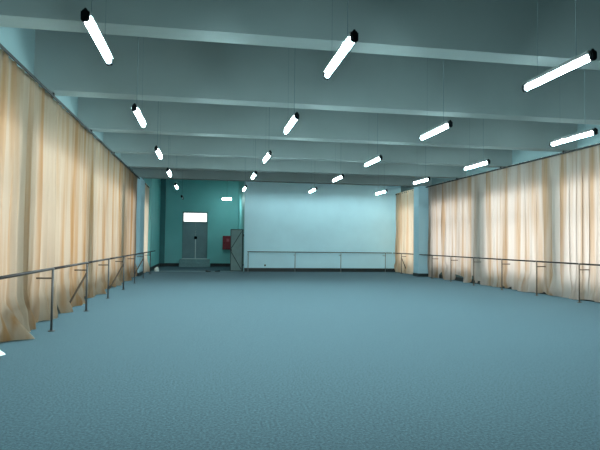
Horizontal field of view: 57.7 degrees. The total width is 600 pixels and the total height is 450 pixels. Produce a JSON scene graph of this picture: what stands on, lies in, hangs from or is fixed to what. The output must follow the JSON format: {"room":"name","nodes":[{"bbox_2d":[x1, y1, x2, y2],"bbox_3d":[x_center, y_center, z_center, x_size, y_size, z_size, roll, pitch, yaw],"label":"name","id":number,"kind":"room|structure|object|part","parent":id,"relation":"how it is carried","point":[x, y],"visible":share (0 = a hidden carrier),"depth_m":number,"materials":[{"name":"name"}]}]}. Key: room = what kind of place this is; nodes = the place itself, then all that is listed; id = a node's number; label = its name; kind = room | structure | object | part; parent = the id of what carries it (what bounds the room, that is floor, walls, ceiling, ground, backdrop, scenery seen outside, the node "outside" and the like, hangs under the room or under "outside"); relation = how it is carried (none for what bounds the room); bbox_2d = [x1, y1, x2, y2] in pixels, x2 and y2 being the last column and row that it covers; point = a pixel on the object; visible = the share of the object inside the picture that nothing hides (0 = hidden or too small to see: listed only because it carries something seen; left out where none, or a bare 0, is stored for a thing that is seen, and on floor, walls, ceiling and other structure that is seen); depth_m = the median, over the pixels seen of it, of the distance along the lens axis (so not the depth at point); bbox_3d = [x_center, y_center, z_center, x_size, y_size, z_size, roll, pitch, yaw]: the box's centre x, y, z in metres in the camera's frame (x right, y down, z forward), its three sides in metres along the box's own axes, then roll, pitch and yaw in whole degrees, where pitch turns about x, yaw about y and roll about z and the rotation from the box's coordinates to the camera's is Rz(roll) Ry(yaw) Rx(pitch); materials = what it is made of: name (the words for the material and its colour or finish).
{"room":"dance studio","nodes":[
{"label":"dance studio","id":0,"kind":"room"},
{"bbox_2d":[0,27,143,179],"bbox_3d":[-5.947,-0.790,15.040,0.250,5.500,37.600,1,-2,-10],"label":"wall","id":1,"kind":"structure","parent":0,"point":[20,42],"depth_m":9.63,"materials":[{"name":"paint"}]},
{"bbox_2d":[135,177,144,272],"bbox_3d":[-7.306,0.097,24.595,0.340,4.330,1.660,1,-2,-10],"label":"column","id":2,"kind":"structure","parent":0,"point":[140,182],"depth_m":23.91,"materials":[{"name":"blue paint"}]},
{"bbox_2d":[144,178,160,266],"bbox_3d":[-8.332,-0.295,30.781,0.400,5.500,5.750,1,-2,-10],"label":"wall","id":3,"kind":"structure","parent":0,"point":[154,184],"depth_m":29.62,"materials":[{"name":"teal paint"}]},
{"bbox_2d":[150,263,178,270],"bbox_3d":[-7.584,2.366,30.827,1.180,0.200,5.750,1,-2,-10],"label":"baseboard","id":4,"kind":"structure","parent":3,"relation":"attached to","point":[159,264],"depth_m":33.30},
{"bbox_2d":[159,179,165,262],"bbox_3d":[-8.452,-0.195,33.534,0.300,5.480,0.280,1,-2,-10],"label":"wall","id":5,"kind":"structure","parent":0,"point":[163,181],"depth_m":33.41,"materials":[{"name":"teal paint"}]},
{"bbox_2d":[165,179,238,262],"bbox_3d":[-2.229,-0.089,34.873,14.320,5.500,0.250,1,-2,-10],"label":"wall","id":6,"kind":"structure","parent":0,"point":[199,195],"depth_m":34.12,"materials":[{"name":"teal paint"}]},
{"bbox_2d":[182,212,207,258],"bbox_3d":[-6.557,0.653,34.027,1.550,2.940,0.200,1,-2,-10],"label":"door","id":7,"kind":"structure","parent":6,"relation":"in","point":[194,234],"depth_m":34.00,"materials":[{"name":"grey paint"}]},
{"bbox_2d":[210,263,229,266],"bbox_3d":[-4.779,2.511,34.210,1.700,0.200,0.030,1,-2,-10],"label":"baseboard","id":8,"kind":"structure","parent":6,"relation":"attached to","point":[211,264],"depth_m":34.15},
{"bbox_2d":[223,236,229,249],"bbox_3d":[-4.596,1.111,34.172,0.500,0.860,0.272,1,-2,-10],"label":"cabinet","id":9,"kind":"object","parent":6,"relation":"attached to","point":[226,239],"visible":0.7,"depth_m":34.07,"materials":[{"name":"red metal"}]},
{"bbox_2d":[238,181,244,267],"bbox_3d":[-3.339,-0.207,31.715,0.200,5.500,5.600,1,-2,-10],"label":"wall","id":10,"kind":"structure","parent":0,"point":[241,198],"depth_m":31.38,"materials":[{"name":"teal paint"}]},
{"bbox_2d":[0,266,599,449],"bbox_3d":[0.953,2.177,16.137,14.320,0.200,38.100,1,-2,-10],"label":"floor","id":11,"kind":"structure","parent":0,"point":[178,358],"depth_m":6.66,"materials":[{"name":"blue carpet"}]},
{"bbox_2d":[0,251,153,331],"bbox_3d":[-5.592,1.469,16.249,0.494,1.073,22.940,1,-2,-10],"label":"ballet barre","id":12,"kind":"object","parent":11,"relation":"on","point":[124,256],"visible":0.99,"depth_m":11.82,"materials":[{"name":"grey metal"}]},
{"bbox_3d":[-3.944,0.696,7.877,0.045,0.046,2.640,1,-2,-10],"label":"rail","id":13,"kind":"part","parent":12,"relation":"part of","materials":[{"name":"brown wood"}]},
{"bbox_3d":[-4.303,0.895,9.179,0.260,0.030,0.028,1,-2,-10],"label":"wall arm","id":14,"kind":"part","parent":12,"relation":"part of","materials":[{"name":"brown metal"}]},
{"bbox_3d":[-4.179,1.266,9.189,0.038,1.018,0.038,1,-2,-10],"label":"post","id":15,"kind":"part","parent":12,"relation":"part of","materials":[{"name":"grey metal"}]},
{"bbox_3d":[-4.403,0.779,10.536,0.045,0.046,2.640,1,-2,-10],"label":"rail","id":16,"kind":"part","parent":12,"relation":"part of","materials":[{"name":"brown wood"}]},
{"bbox_3d":[-4.638,1.349,11.848,0.038,1.018,0.038,1,-2,-10],"label":"post","id":17,"kind":"part","parent":12,"relation":"part of","materials":[{"name":"grey metal"}]},
{"bbox_3d":[-4.860,0.862,13.186,0.045,0.046,2.620,1,-2,-10],"label":"rail","id":18,"kind":"part","parent":12,"relation":"part of","materials":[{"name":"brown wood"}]},
{"bbox_3d":[-5.093,1.432,14.488,0.038,1.018,0.038,1,-2,-10],"label":"post","id":19,"kind":"part","parent":12,"relation":"part of","materials":[{"name":"grey metal"}]},
{"bbox_3d":[-5.556,1.515,17.167,0.038,1.018,0.038,1,-2,-10],"label":"post","id":20,"kind":"part","parent":12,"relation":"part of","materials":[{"name":"grey metal"}]},
{"bbox_2d":[179,259,209,266],"bbox_3d":[-6.464,2.336,33.437,1.830,0.459,0.989,1,-2,-10],"label":"entrance steps","id":21,"kind":"structure","parent":11,"relation":"on","point":[183,262],"depth_m":33.30,"materials":[{"name":"concrete"}]},
{"bbox_2d":[230,229,243,270],"bbox_3d":[-3.299,1.319,28.541,0.716,2.200,0.090,1,-2,2],"label":"gate leaf","id":22,"kind":"object","parent":11,"relation":"on","point":[237,235],"visible":1,"depth_m":28.54,"materials":[{"name":"metal"}]},
{"bbox_2d":[247,251,385,271],"bbox_3d":[1.090,1.973,29.124,7.855,1.073,0.475,1,-2,-10],"label":"ballet barre","id":23,"kind":"object","parent":11,"relation":"on","point":[247,251],"visible":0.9,"depth_m":29.06,"materials":[{"name":"metal"}]},
{"bbox_3d":[-1.472,1.409,28.515,2.410,0.046,0.045,1,-2,-10],"label":"rail","id":24,"kind":"part","parent":23,"relation":"part of","materials":[{"name":"grey metal"}]},
{"bbox_3d":[0.967,1.451,28.934,2.420,0.046,0.045,1,-2,-10],"label":"rail","id":25,"kind":"part","parent":23,"relation":"part of","materials":[{"name":"grey metal"}]},
{"bbox_3d":[3.411,1.493,29.354,2.420,0.046,0.045,1,-2,-10],"label":"rail","id":26,"kind":"part","parent":23,"relation":"part of","materials":[{"name":"grey metal"}]},
{"bbox_2d":[395,253,599,302],"bbox_3d":[6.732,1.762,20.827,0.415,1.073,17.890,1,-2,-10],"label":"ballet barre","id":27,"kind":"object","parent":11,"relation":"on","point":[578,264],"visible":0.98,"depth_m":18.71,"materials":[{"name":"grey metal"}]},
{"bbox_3d":[6.776,1.213,19.730,0.045,0.046,1.940,1,-2,-10],"label":"rail","id":28,"kind":"part","parent":27,"relation":"part of","materials":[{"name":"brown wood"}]},
{"bbox_3d":[6.939,1.711,18.727,0.038,1.018,0.038,1,-2,-10],"label":"post","id":29,"kind":"part","parent":27,"relation":"part of","materials":[{"name":"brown metal"}]},
{"bbox_3d":[7.115,1.151,17.760,0.045,0.046,1.940,1,-2,-10],"label":"rail","id":30,"kind":"part","parent":27,"relation":"part of","materials":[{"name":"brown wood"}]},
{"bbox_3d":[7.279,1.649,16.758,0.038,1.018,0.038,1,-2,-10],"label":"post","id":31,"kind":"part","parent":27,"relation":"part of","materials":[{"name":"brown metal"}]},
{"bbox_3d":[7.450,1.091,15.820,0.045,0.046,1.880,1,-2,-10],"label":"rail","id":32,"kind":"part","parent":27,"relation":"part of","materials":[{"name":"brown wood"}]},
{"bbox_3d":[7.609,1.590,14.847,0.038,1.018,0.038,1,-2,-10],"label":"post","id":33,"kind":"part","parent":27,"relation":"part of","materials":[{"name":"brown metal"}]},
{"bbox_3d":[7.779,1.031,13.914,0.045,0.046,1.870,1,-2,-10],"label":"rail","id":34,"kind":"part","parent":27,"relation":"part of","materials":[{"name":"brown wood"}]},
{"bbox_2d":[243,181,400,270],"bbox_3d":[1.435,-0.222,29.595,8.890,5.500,0.200,1,-2,-10],"label":"wall","id":35,"kind":"structure","parent":0,"point":[280,218],"depth_m":29.42,"materials":[{"name":"blue paint"}]},
{"bbox_2d":[244,268,394,271],"bbox_3d":[1.311,2.426,29.377,8.620,0.190,0.025,1,-2,-10],"label":"baseboard","id":36,"kind":"structure","parent":35,"relation":"attached to","point":[245,269],"depth_m":29.31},
{"bbox_2d":[413,186,427,273],"bbox_3d":[5.917,0.307,26.351,0.640,4.330,0.640,1,-2,-10],"label":"column","id":37,"kind":"structure","parent":0,"point":[420,192],"depth_m":26.05,"materials":[{"name":"blue paint"}]},
{"bbox_2d":[413,273,428,276],"bbox_3d":[5.882,2.395,26.268,0.665,0.150,0.665,1,-2,-10],"label":"baseboard","id":38,"kind":"structure","parent":37,"relation":"attached to","point":[414,274],"depth_m":25.95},
{"bbox_2d":[401,124,599,278],"bbox_3d":[8.389,-0.637,14.690,0.250,5.500,32.050,1,-2,-10],"label":"wall","id":39,"kind":"structure","parent":0,"point":[518,156],"depth_m":18.35,"materials":[{"name":"paint"}]},
{"bbox_2d":[439,274,599,302],"bbox_3d":[7.582,2.145,18.297,0.025,0.160,15.600,1,-2,-10],"label":"baseboard","id":40,"kind":"structure","parent":39,"relation":"attached to","point":[440,276],"depth_m":21.93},
{"bbox_3d":[1.018,-3.519,16.326,14.320,0.200,38.100,1,-2,-10],"label":"ceiling","id":41,"kind":"structure","parent":0,"visible":0},
{"bbox_2d":[80,2,113,65],"bbox_3d":[-1.887,-2.755,5.172,0.100,2.134,1.210,1,-2,-10],"label":"lamp","id":42,"kind":"object","parent":41,"relation":"hanging from","point":[86,16],"visible":1,"depth_m":4.98,"materials":[{"name":"white plastic"}]},
{"bbox_2d":[131,37,146,127],"bbox_3d":[-2.429,-2.657,8.314,0.100,2.134,1.210,1,-2,-10],"label":"lamp","id":43,"kind":"object","parent":41,"relation":"hanging from","point":[135,108],"visible":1,"depth_m":8.10,"materials":[{"name":"white plastic"}]},
{"bbox_2d":[154,124,162,159],"bbox_3d":[-3.012,-2.551,11.692,0.100,2.134,1.210,1,-2,-10],"label":"lamp","id":44,"kind":"object","parent":41,"relation":"hanging from","point":[156,148],"visible":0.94,"depth_m":11.37,"materials":[{"name":"white plastic"}]},
{"bbox_2d":[166,140,171,176],"bbox_3d":[-3.581,-2.449,14.992,0.100,2.134,1.210,1,-2,-10],"label":"lamp","id":45,"kind":"object","parent":41,"relation":"hanging from","point":[168,171],"visible":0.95,"depth_m":14.64,"materials":[{"name":"white plastic"}]},
{"bbox_2d":[242,158,246,190],"bbox_3d":[-1.922,-2.294,19.081,0.100,2.134,1.210,1,-2,-10],"label":"lamp","id":46,"kind":"object","parent":41,"relation":"hanging from","point":[245,186],"visible":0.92,"depth_m":18.73,"materials":[{"name":"white plastic"}]},
{"bbox_2d":[251,139,256,179],"bbox_3d":[-1.285,-2.409,15.387,0.100,2.134,1.210,1,-2,-10],"label":"lamp","id":47,"kind":"object","parent":41,"relation":"hanging from","point":[255,172],"visible":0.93,"depth_m":15.05,"materials":[{"name":"white plastic"}]},
{"bbox_2d":[263,107,271,162],"bbox_3d":[-0.716,-2.512,12.087,0.100,2.134,1.210,1,-2,-10],"label":"lamp","id":48,"kind":"object","parent":41,"relation":"hanging from","point":[269,153],"visible":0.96,"depth_m":11.76,"materials":[{"name":"white plastic"}]},
{"bbox_2d":[133,168,431,186],"bbox_3d":[-0.522,-2.557,25.188,13.820,1.170,0.400,1,-2,-10],"label":"ceiling beam","id":49,"kind":"structure","parent":41,"relation":"attached to","point":[150,173],"depth_m":24.91,"materials":[{"name":"paint"}]},
{"bbox_2d":[283,67,299,134],"bbox_3d":[-0.133,-2.617,8.709,0.100,2.134,1.210,1,-2,-10],"label":"lamp","id":50,"kind":"object","parent":41,"relation":"hanging from","point":[296,115],"visible":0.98,"depth_m":8.39,"materials":[{"name":"white plastic"}]},
{"bbox_3d":[-0.076,-2.679,8.385,0.007,2.030,0.007,2,-2,-32],"label":"power cord","id":51,"kind":"part","parent":50,"relation":"part of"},
{"bbox_2d":[120,153,465,178],"bbox_3d":[0.076,-2.666,21.721,13.820,1.170,0.400,1,-2,-10],"label":"ceiling beam","id":52,"kind":"structure","parent":41,"relation":"attached to","point":[131,160],"depth_m":21.45,"materials":[{"name":"paint"}]},
{"bbox_2d":[0,0,599,69],"bbox_3d":[2.429,-3.091,8.079,13.820,1.170,0.400,1,-2,-10],"label":"ceiling beam","id":53,"kind":"structure","parent":41,"relation":"attached to","point":[495,31],"depth_m":7.63,"materials":[{"name":"paint"}]},
{"bbox_2d":[103,132,511,167],"bbox_3d":[0.662,-2.772,18.323,13.820,1.170,0.400,1,-2,-10],"label":"ceiling beam","id":54,"kind":"structure","parent":41,"relation":"attached to","point":[128,143],"depth_m":18.02,"materials":[{"name":"paint"}]},
{"bbox_2d":[395,143,599,194],"bbox_3d":[7.016,-2.001,20.186,0.032,0.099,20.260,1,-2,-10],"label":"rail","id":55,"kind":"object","parent":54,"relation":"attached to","point":[563,152],"visible":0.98,"depth_m":18.00,"materials":[{"name":"metal"}]},
{"bbox_2d":[394,189,413,273],"bbox_3d":[5.532,0.371,28.430,0.292,4.306,3.311,1,-2,-10],"label":"curtain","id":56,"kind":"object","parent":55,"relation":"hanging from","point":[404,241],"visible":0.82,"depth_m":28.57,"materials":[{"name":"fabric"}]},
{"bbox_2d":[427,179,460,279],"bbox_3d":[6.303,0.247,24.404,0.381,4.306,3.211,1,-2,-10],"label":"curtain","id":57,"kind":"object","parent":55,"relation":"hanging from","point":[442,198],"visible":0.99,"depth_m":24.27,"materials":[{"name":"fabric"}]},
{"bbox_2d":[458,176,477,282],"bbox_3d":[6.709,0.173,22.103,0.291,4.301,1.551,1,-2,-10],"label":"curtain","id":58,"kind":"object","parent":55,"relation":"hanging from","point":[466,187],"visible":0.96,"depth_m":21.98,"materials":[{"name":"fabric"}]},
{"bbox_2d":[475,167,505,286],"bbox_3d":[7.070,0.118,20.317,0.201,4.303,2.192,1,-2,-10],"label":"curtain","id":59,"kind":"object","parent":55,"relation":"hanging from","point":[490,186],"visible":0.96,"depth_m":20.26,"materials":[{"name":"fabric"}]},
{"bbox_2d":[503,157,551,294],"bbox_3d":[7.443,0.044,17.961,0.282,4.302,2.652,1,-2,-12],"label":"curtain","id":60,"kind":"object","parent":55,"relation":"hanging from","point":[528,186],"visible":0.97,"depth_m":17.84,"materials":[{"name":"fabric"}]},
{"bbox_2d":[548,143,599,301],"bbox_3d":[7.879,-0.036,15.427,0.217,4.300,2.586,1,-2,-11],"label":"curtain","id":61,"kind":"object","parent":55,"relation":"hanging from","point":[575,174],"visible":0.97,"depth_m":15.54,"materials":[{"name":"fabric"}]},
{"bbox_2d":[34,29,599,124],"bbox_3d":[1.840,-2.985,11.497,13.820,1.170,0.400,1,-2,-10],"label":"ceiling beam","id":62,"kind":"structure","parent":41,"relation":"attached to","point":[66,63],"depth_m":11.01,"materials":[{"name":"paint"}]},
{"bbox_2d":[77,97,576,151],"bbox_3d":[1.248,-2.878,14.925,13.820,1.170,0.400,1,-2,-10],"label":"ceiling beam","id":63,"kind":"structure","parent":41,"relation":"attached to","point":[98,114],"depth_m":14.59,"materials":[{"name":"paint"}]},
{"bbox_2d":[0,43,149,187],"bbox_3d":[-5.711,-2.275,16.325,0.032,0.099,23.560,1,-2,-10],"label":"rail","id":64,"kind":"object","parent":63,"relation":"attached to","point":[2,47],"visible":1,"depth_m":10.36,"materials":[{"name":"metal"}]},
{"bbox_2d":[0,49,34,341],"bbox_3d":[-4.069,-0.450,6.990,0.615,4.306,4.544,1,-2,-10],"label":"curtain","id":65,"kind":"object","parent":64,"relation":"hanging from","point":[14,82],"visible":0.98,"depth_m":8.50,"materials":[{"name":"beige fabric"}]},
{"bbox_2d":[23,76,61,329],"bbox_3d":[-4.754,-0.349,10.268,0.284,4.306,2.222,1,-2,-10],"label":"curtain","id":66,"kind":"object","parent":64,"relation":"hanging from","point":[44,131],"visible":0.94,"depth_m":10.02,"materials":[{"name":"beige fabric"}]},
{"bbox_2d":[56,108,92,312],"bbox_3d":[-5.198,-0.267,12.916,0.391,4.306,3.196,1,-2,-10],"label":"curtain","id":67,"kind":"object","parent":64,"relation":"hanging from","point":[77,142],"visible":0.89,"depth_m":12.55,"materials":[{"name":"beige fabric"}]},
{"bbox_2d":[89,136,109,297],"bbox_3d":[-5.682,-0.179,15.723,0.340,4.306,2.613,1,-2,-10],"label":"curtain","id":68,"kind":"object","parent":64,"relation":"hanging from","point":[99,223],"visible":0.99,"depth_m":15.46,"materials":[{"name":"beige fabric"}]},
{"bbox_2d":[107,152,124,286],"bbox_3d":[-6.182,-0.092,18.513,0.331,4.306,3.143,1,-2,-10],"label":"curtain","id":69,"kind":"object","parent":64,"relation":"hanging from","point":[117,168],"visible":0.89,"depth_m":18.34,"materials":[{"name":"beige fabric"}]},
{"bbox_2d":[122,166,137,280],"bbox_3d":[-6.766,0.013,21.886,0.334,4.306,3.778,1,-2,-10],"label":"curtain","id":70,"kind":"object","parent":64,"relation":"hanging from","point":[130,178],"visible":0.94,"depth_m":21.53,"materials":[{"name":"beige fabric"}]},
{"bbox_2d":[144,185,149,272],"bbox_3d":[-7.527,0.163,26.674,0.287,4.306,2.322,1,-2,-9],"label":"curtain","id":71,"kind":"object","parent":64,"relation":"hanging from","point":[146,208],"visible":0.75,"depth_m":26.65,"materials":[{"name":"beige fabric"}]},
{"bbox_2d":[332,151,343,181],"bbox_3d":[1.110,-2.368,15.799,0.100,2.134,1.210,1,-2,-10],"label":"lamp","id":72,"kind":"object","parent":41,"relation":"hanging from","point":[341,175],"visible":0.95,"depth_m":15.85,"materials":[{"name":"white plastic"}]},
{"bbox_2d":[323,0,358,79],"bbox_3d":[0.409,-2.715,5.566,0.100,2.134,1.210,1,-2,-10],"label":"lamp","id":73,"kind":"object","parent":41,"relation":"hanging from","point":[352,37],"visible":1,"depth_m":5.33,"materials":[{"name":"white plastic"}]},
{"bbox_3d":[0.466,-2.777,5.243,0.007,2.030,0.007,0,-2,13],"label":"power cord","id":74,"kind":"part","parent":73,"relation":"part of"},
{"bbox_2d":[364,114,382,166],"bbox_3d":[1.679,-2.471,12.499,0.100,2.134,1.210,1,-2,-10],"label":"lamp","id":75,"kind":"object","parent":41,"relation":"hanging from","point":[378,157],"visible":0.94,"depth_m":12.17,"materials":[{"name":"white plastic"}]},
{"bbox_3d":[1.735,-2.533,12.175,0.007,2.030,0.007,0,-2,13],"label":"power cord","id":76,"kind":"part","parent":75,"relation":"part of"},
{"bbox_2d":[375,171,386,194],"bbox_3d":[2.975,-2.210,19.922,0.100,2.134,1.210,1,-2,-10],"label":"lamp","id":77,"kind":"object","parent":41,"relation":"hanging from","point":[385,190],"visible":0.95,"depth_m":20.09,"materials":[{"name":"white plastic"}]},
{"bbox_2d":[413,169,429,184],"bbox_3d":[3.612,-2.325,16.229,0.100,2.134,1.210,1,-2,-10],"label":"lamp","id":78,"kind":"object","parent":41,"relation":"hanging from","point":[425,178],"visible":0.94,"depth_m":16.01,"materials":[{"name":"white plastic"}]},
{"bbox_2d":[419,59,452,140],"bbox_3d":[2.261,-2.576,9.120,0.100,2.134,1.210,1,-2,-10],"label":"lamp","id":79,"kind":"object","parent":41,"relation":"hanging from","point":[448,124],"visible":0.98,"depth_m":8.80,"materials":[{"name":"white plastic"}]},
{"bbox_3d":[2.318,-2.638,8.797,0.007,2.030,0.007,0,-2,13],"label":"power cord","id":80,"kind":"part","parent":79,"relation":"part of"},
{"bbox_2d":[463,159,489,170],"bbox_3d":[4.182,-2.428,12.929,0.100,2.134,1.210,1,-2,-10],"label":"lamp","id":81,"kind":"object","parent":41,"relation":"hanging from","point":[484,162],"visible":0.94,"depth_m":12.83,"materials":[{"name":"white plastic"}]},
{"bbox_2d":[522,0,596,91],"bbox_3d":[2.803,-2.674,5.978,0.100,2.134,1.210,1,-2,-10],"label":"lamp","id":82,"kind":"object","parent":41,"relation":"hanging from","point":[590,55],"visible":1,"depth_m":5.83,"materials":[{"name":"white plastic"}]},
{"bbox_2d":[549,69,597,146],"bbox_3d":[4.764,-2.533,9.551,0.100,2.134,1.210,1,-2,-10],"label":"lamp","id":83,"kind":"object","parent":41,"relation":"hanging from","point":[594,131],"visible":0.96,"depth_m":9.43,"materials":[{"name":"white plastic"}]}
]}

